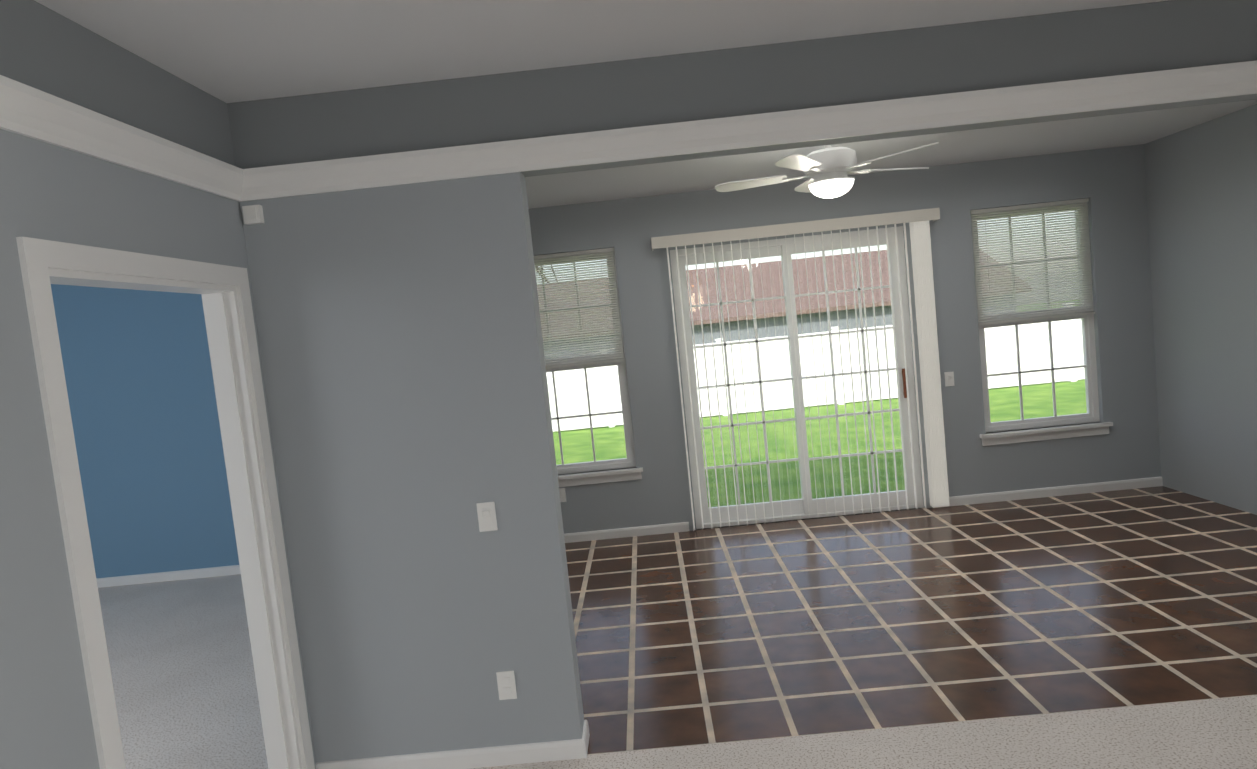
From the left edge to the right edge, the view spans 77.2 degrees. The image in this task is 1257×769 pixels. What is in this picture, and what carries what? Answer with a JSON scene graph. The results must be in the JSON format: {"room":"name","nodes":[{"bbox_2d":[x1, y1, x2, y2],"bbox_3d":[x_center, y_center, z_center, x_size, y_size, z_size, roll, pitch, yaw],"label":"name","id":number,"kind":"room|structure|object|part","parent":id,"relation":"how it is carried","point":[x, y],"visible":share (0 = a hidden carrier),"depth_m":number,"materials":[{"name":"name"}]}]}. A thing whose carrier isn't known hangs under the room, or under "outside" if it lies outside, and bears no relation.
{"room":"empty living room","nodes":[
{"label":"empty living room","id":0,"kind":"room"},
{"bbox_2d":[0,129,315,768],"bbox_3d":[-1.523,0.523,-0.035,0.120,2.740,12.990,-6,4,1],"label":"wall","id":1,"kind":"structure","parent":0,"point":[48,191],"depth_m":1.95,"materials":[{"name":"grey paint"}]},
{"bbox_2d":[0,75,247,201],"bbox_3d":[-1.567,-0.400,-1.760,0.053,0.110,9.690,-6,4,1],"label":"crown molding","id":2,"kind":"structure","parent":1,"relation":"attached to","point":[31,112],"depth_m":2.27,"materials":[{"name":"white wood"}]},
{"bbox_2d":[16,237,314,768],"bbox_3d":[-1.452,0.643,2.571,0.152,2.100,1.110,-6,4,1],"label":"door frame","id":3,"kind":"structure","parent":1,"relation":"attached to","point":[223,291],"depth_m":2.97,"materials":[{"name":"white wood"}]},
{"bbox_2d":[98,574,267,768],"bbox_3d":[-3.762,1.939,3.191,5.000,0.101,7.140,-6,4,1],"label":"floor","id":4,"kind":"structure","parent":0,"point":[182,673],"depth_m":4.53,"materials":[{"name":"white carpet"}]},
{"bbox_2d":[51,144,1160,577],"bbox_3d":[-1.050,0.159,6.520,10.900,3.090,0.150,-6,4,1],"label":"wall","id":5,"kind":"structure","parent":0,"point":[1110,183],"depth_m":6.41,"materials":[{"name":"grey paint"}]},
{"bbox_2d":[96,565,240,587],"bbox_3d":[-3.780,1.597,6.589,4.880,0.076,0.014,-6,4,1],"label":"baseboard","id":6,"kind":"structure","parent":5,"relation":"attached to","point":[234,569],"depth_m":6.58,"materials":[{"name":"white wood"}]},
{"bbox_2d":[559,488,565,501],"bbox_3d":[-0.553,0.912,6.490,0.072,0.116,0.010,-6,4,1],"label":"outlet","id":7,"kind":"object","parent":5,"relation":"attached to","point":[562,493],"visible":0.64,"depth_m":6.49,"materials":[{"name":"white plastic"}]},
{"bbox_2d":[534,248,642,486],"bbox_3d":[-0.491,-0.119,6.448,1.050,1.900,0.155,-6,4,1],"label":"dining room window","id":8,"kind":"structure","parent":5,"relation":"in","point":[600,475],"depth_m":6.48,"materials":[{"name":"white"}]},
{"bbox_2d":[534,248,623,368],"bbox_3d":[-0.541,-0.602,6.402,0.926,0.918,0.030,-6,4,1],"label":"mini blind","id":9,"kind":"object","parent":8,"relation":"attached to","point":[583,341],"visible":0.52,"depth_m":6.40,"materials":[{"name":"white plastic"}]},
{"bbox_2d":[564,522,688,542],"bbox_3d":[-0.348,1.254,6.511,1.700,0.076,0.014,-6,4,1],"label":"baseboard","id":10,"kind":"structure","parent":5,"relation":"attached to","point":[683,526],"depth_m":6.50,"materials":[{"name":"white wood"}]},
{"bbox_2d":[670,226,923,528],"bbox_3d":[1.382,-0.038,6.461,1.880,2.300,0.125,-6,4,1],"label":"door","id":11,"kind":"structure","parent":5,"relation":"in","point":[796,512],"depth_m":6.46,"materials":[{"name":"white"}]},
{"bbox_3d":[2.243,-0.011,6.406,0.024,0.240,0.035,-6,4,1],"label":"handle","id":12,"kind":"part","parent":11,"relation":"part of","materials":[{"name":"brown"}]},
{"bbox_2d":[651,208,949,528],"bbox_3d":[1.423,-0.095,6.325,2.260,2.375,0.123,-6,4,1],"label":"vertical blinds","id":13,"kind":"object","parent":5,"relation":"attached to","point":[921,252],"visible":1,"depth_m":6.28,"materials":[{"name":"white plastic"}]},
{"bbox_2d":[944,371,954,386],"bbox_3d":[2.595,-0.044,6.367,0.072,0.116,0.017,-6,4,1],"label":"light switch","id":14,"kind":"object","parent":5,"relation":"attached to","point":[949,378],"visible":1,"depth_m":6.37,"materials":[{"name":"white plastic"}]},
{"bbox_2d":[970,202,1112,445],"bbox_3d":[3.289,-0.497,6.363,1.050,1.900,0.155,-6,4,1],"label":"dining room window","id":15,"kind":"structure","parent":5,"relation":"in","point":[1066,430],"depth_m":6.41,"materials":[{"name":"white"}]},
{"bbox_2d":[970,198,1094,324],"bbox_3d":[3.240,-0.979,6.317,0.926,0.918,0.030,-6,4,1],"label":"mini blind","id":16,"kind":"object","parent":15,"relation":"attached to","point":[1031,298],"visible":0.96,"depth_m":6.32,"materials":[{"name":"white plastic"}]},
{"bbox_2d":[934,477,1162,507],"bbox_3d":[3.412,0.879,6.427,1.860,0.076,0.014,-6,4,1],"label":"baseboard","id":17,"kind":"structure","parent":5,"relation":"attached to","point":[1152,481],"depth_m":6.42,"materials":[{"name":"white wood"}]},
{"bbox_2d":[0,0,1256,168],"bbox_3d":[1.174,-0.856,-1.836,5.600,0.278,9.690,-6,4,1],"label":"wall band","id":18,"kind":"object","parent":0,"point":[43,48],"visible":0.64,"depth_m":3.00,"materials":[{"name":"grey paint"}]},
{"bbox_2d":[34,0,1256,208],"bbox_3d":[-1.309,-0.931,-0.150,10.900,0.120,13.290,-6,4,1],"label":"ceiling","id":19,"kind":"structure","parent":0,"point":[236,50],"depth_m":2.77,"materials":[{"name":"white paint"}]},
{"bbox_2d":[715,142,938,197],"bbox_3d":[1.170,-1.290,4.657,1.306,0.385,1.259,-6,4,1],"label":"fan","id":20,"kind":"object","parent":19,"relation":"hanging from","point":[828,168],"visible":0.88,"depth_m":4.52,"materials":[{"name":"white plastic"}]},
{"bbox_3d":[0.737,-1.210,4.747,0.430,0.007,0.140,-4,-8,17],"label":"blade","id":21,"kind":"part","parent":20,"relation":"part of","materials":[{"name":"white wood"}]},
{"bbox_3d":[0.915,-1.189,4.231,0.140,0.007,0.430,-18,-3,35],"label":"blade","id":22,"kind":"part","parent":20,"relation":"part of","materials":[{"name":"white"}]},
{"bbox_3d":[1.170,-1.278,5.073,0.140,0.007,0.430,6,4,-2],"label":"blade","id":23,"kind":"part","parent":20,"relation":"part of","materials":[{"name":"white"}]},
{"bbox_3d":[1.616,-1.300,4.758,0.430,0.007,0.140,-7,17,-19],"label":"blade","id":24,"kind":"part","parent":20,"relation":"part of","materials":[{"name":"white"}]},
{"label":"blade","id":25,"kind":"part","parent":20,"relation":"part of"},
{"bbox_2d":[240,94,1256,762],"bbox_3d":[1.371,-0.011,3.161,5.600,2.740,0.150,-6,4,1],"label":"wall","id":26,"kind":"structure","parent":0,"point":[404,368],"depth_m":3.14,"materials":[{"name":"grey paint"}]},
{"bbox_2d":[242,205,263,224],"bbox_3d":[-1.458,-0.659,3.060,0.065,0.068,0.036,-6,4,1],"label":"sensor","id":27,"kind":"object","parent":26,"relation":"attached to","point":[252,214],"visible":0.89,"depth_m":3.05,"materials":[{"name":"white plastic"}]},
{"bbox_2d":[316,733,589,768],"bbox_3d":[-0.728,1.540,3.229,1.114,0.076,0.014,-6,4,1],"label":"baseboard","id":28,"kind":"structure","parent":26,"relation":"attached to","point":[514,755],"depth_m":3.22,"materials":[{"name":"white wood"}]},
{"bbox_2d":[476,502,497,531],"bbox_3d":[-0.566,0.530,3.148,0.072,0.116,0.017,-6,4,1],"label":"light switch","id":29,"kind":"object","parent":26,"relation":"attached to","point":[486,513],"visible":1,"depth_m":3.15,"materials":[{"name":"white plastic"}]},
{"bbox_2d":[496,670,516,699],"bbox_3d":[-0.496,1.224,3.203,0.072,0.116,0.010,-6,4,1],"label":"outlet","id":30,"kind":"object","parent":26,"relation":"attached to","point":[506,685],"visible":1,"depth_m":3.20,"materials":[{"name":"white plastic"}]},
{"bbox_2d":[583,719,588,732],"bbox_3d":[-0.706,1.526,3.377,1.074,0.076,0.044,-6,4,1],"label":"baseboard","id":31,"kind":"structure","parent":26,"relation":"attached to","point":[586,727],"depth_m":3.33,"materials":[{"name":"white wood"}]},
{"bbox_2d":[244,60,1256,200],"bbox_3d":[1.293,-1.047,2.982,5.540,0.110,0.053,-6,4,1],"label":"crown molding","id":32,"kind":"structure","parent":26,"relation":"attached to","point":[1239,78],"depth_m":2.99,"materials":[{"name":"white wood"}]},
{"bbox_2d":[470,695,1256,768],"bbox_3d":[1.441,1.774,-1.633,5.600,0.100,9.700,-6,4,1],"label":"floor carpet","id":33,"kind":"object","parent":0,"point":[1219,733],"visible":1,"depth_m":3.04,"materials":[{"name":"beige carpet"}]},
{"bbox_2d":[565,486,1256,754],"bbox_3d":[1.478,1.277,4.918,5.720,0.100,3.440,-6,4,1],"label":"floor","id":34,"kind":"structure","parent":0,"point":[992,610],"depth_m":4.28,"materials":[{"name":"brown tile"}]},
{"bbox_2d":[1144,104,1256,514],"bbox_3d":[4.181,-0.041,-0.238,0.150,2.740,13.140,-6,4,1],"label":"wall","id":35,"kind":"structure","parent":0,"point":[1201,183],"depth_m":5.71,"materials":[{"name":"grey paint"}]},
{"label":"outside","id":36,"kind":"structure","parent":0,"visible":0},
{"bbox_2d":[553,300,1086,506],"bbox_3d":[-0.592,-1.239,46.533,120.000,0.200,79.860,-6,4,1],"label":"ground","id":37,"kind":"structure","parent":36,"point":[1000,397],"depth_m":12.65,"materials":[{"name":"green plant"}]},
{"bbox_2d":[537,250,1031,358],"bbox_3d":[2.888,-1.983,25.792,16.700,3.670,7.700,-6,4,1],"label":"house","id":38,"kind":"structure","parent":37,"relation":"on","point":[802,300],"depth_m":22.71,"materials":[{"name":"brown brick"}]},
{"bbox_2d":[546,303,1084,431],"bbox_3d":[18.775,-2.370,23.220,43.360,1.620,14.560,-6,4,1],"label":"fence","id":39,"kind":"object","parent":37,"relation":"on","point":[991,339],"depth_m":16.36,"materials":[{"name":"white plastic"}]}
]}

